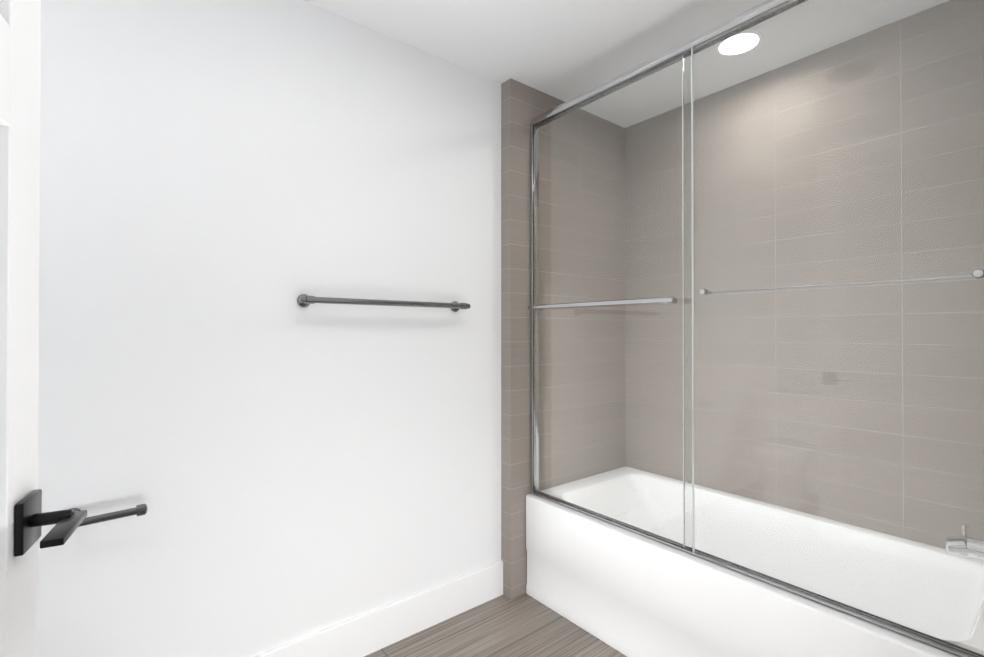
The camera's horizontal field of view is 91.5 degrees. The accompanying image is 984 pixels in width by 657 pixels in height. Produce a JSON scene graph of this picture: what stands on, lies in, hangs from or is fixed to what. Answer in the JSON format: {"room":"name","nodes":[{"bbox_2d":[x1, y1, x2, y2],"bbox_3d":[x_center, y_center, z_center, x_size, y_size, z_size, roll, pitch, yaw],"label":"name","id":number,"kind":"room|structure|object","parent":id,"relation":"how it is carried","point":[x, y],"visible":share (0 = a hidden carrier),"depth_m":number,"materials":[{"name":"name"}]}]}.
{"room":"bathroom","nodes":[
{"label":"bathroom","id":0,"kind":"room"},
{"bbox_2d":[37,0,500,656],"bbox_3d":[-0.763,0.041,1.767,4.200,2.480,0.120,0,-1,-39],"label":"wall","id":1,"kind":"structure","parent":0,"point":[225,184],"depth_m":1.65,"materials":[{"name":"white paint"}]},
{"bbox_2d":[71,504,147,526],"bbox_3d":[-1.100,0.530,1.364,0.193,0.048,0.092,0,-1,-39],"label":"toilet paper holder","id":2,"kind":"object","parent":1,"relation":"attached to","point":[140,510],"visible":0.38,"depth_m":1.35,"materials":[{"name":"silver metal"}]},
{"bbox_2d":[252,560,502,656],"bbox_3d":[-0.941,1.199,1.531,2.537,0.160,0.014,0,-1,-39],"label":"baseboard","id":3,"kind":"structure","parent":1,"relation":"attached to","point":[369,632],"depth_m":1.97,"materials":[{"name":"white paint"}]},
{"bbox_2d":[297,294,469,311],"bbox_3d":[-0.404,-0.100,1.927,0.734,0.048,0.088,0,-1,-39],"label":"towel rail","id":4,"kind":"object","parent":1,"relation":"attached to","point":[304,300],"visible":1,"depth_m":1.84,"materials":[{"name":"silver metal"}]},
{"bbox_2d":[501,78,564,598],"bbox_3d":[0.423,0.046,2.595,0.913,2.480,0.070,0,-1,-39],"label":"wall tile","id":5,"kind":"structure","parent":1,"relation":"attached to","point":[522,105],"depth_m":2.32,"materials":[{"name":"grey tile"}]},
{"bbox_2d":[364,593,626,656],"bbox_3d":[0.209,1.302,0.543,4.200,0.060,3.300,0,-1,-39],"label":"floor","id":6,"kind":"structure","parent":0,"point":[524,625],"depth_m":1.99,"materials":[{"name":"wood"}]},
{"bbox_2d":[526,494,957,656],"bbox_3d":[0.978,1.045,1.958,0.812,0.473,1.604,0,-1,-39],"label":"bathtub","id":7,"kind":"object","parent":6,"relation":"on","point":[627,593],"visible":0.42,"depth_m":1.74,"materials":[{"name":"white ceramic"}]},
{"bbox_2d":[528,0,983,656],"bbox_3d":[0.703,-0.116,1.746,0.140,1.842,1.602,0,-1,-39],"label":"shower enclosure","id":8,"kind":"object","parent":7,"relation":"on","point":[756,254],"visible":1,"depth_m":1.50,"materials":[{"name":"clear glass"}]},
{"bbox_2d":[302,0,767,101],"bbox_3d":[0.209,-1.238,0.561,4.200,0.060,3.300,0,-1,-39],"label":"ceiling","id":9,"kind":"structure","parent":0,"point":[565,50],"depth_m":1.93,"materials":[{"name":"white paint"}]},
{"bbox_3d":[0.564,0.031,0.388,3.450,2.480,0.120,0,-1,-39],"label":"wall","id":10,"kind":"structure","parent":0,"visible":0},
{"bbox_2d":[0,0,86,656],"bbox_3d":[-0.474,0.063,0.313,0.300,2.400,1.026,0,-1,-39],"label":"door","id":11,"kind":"structure","parent":10,"relation":"in","point":[24,519],"depth_m":0.69,"materials":[{"name":"white paint"}]}
]}

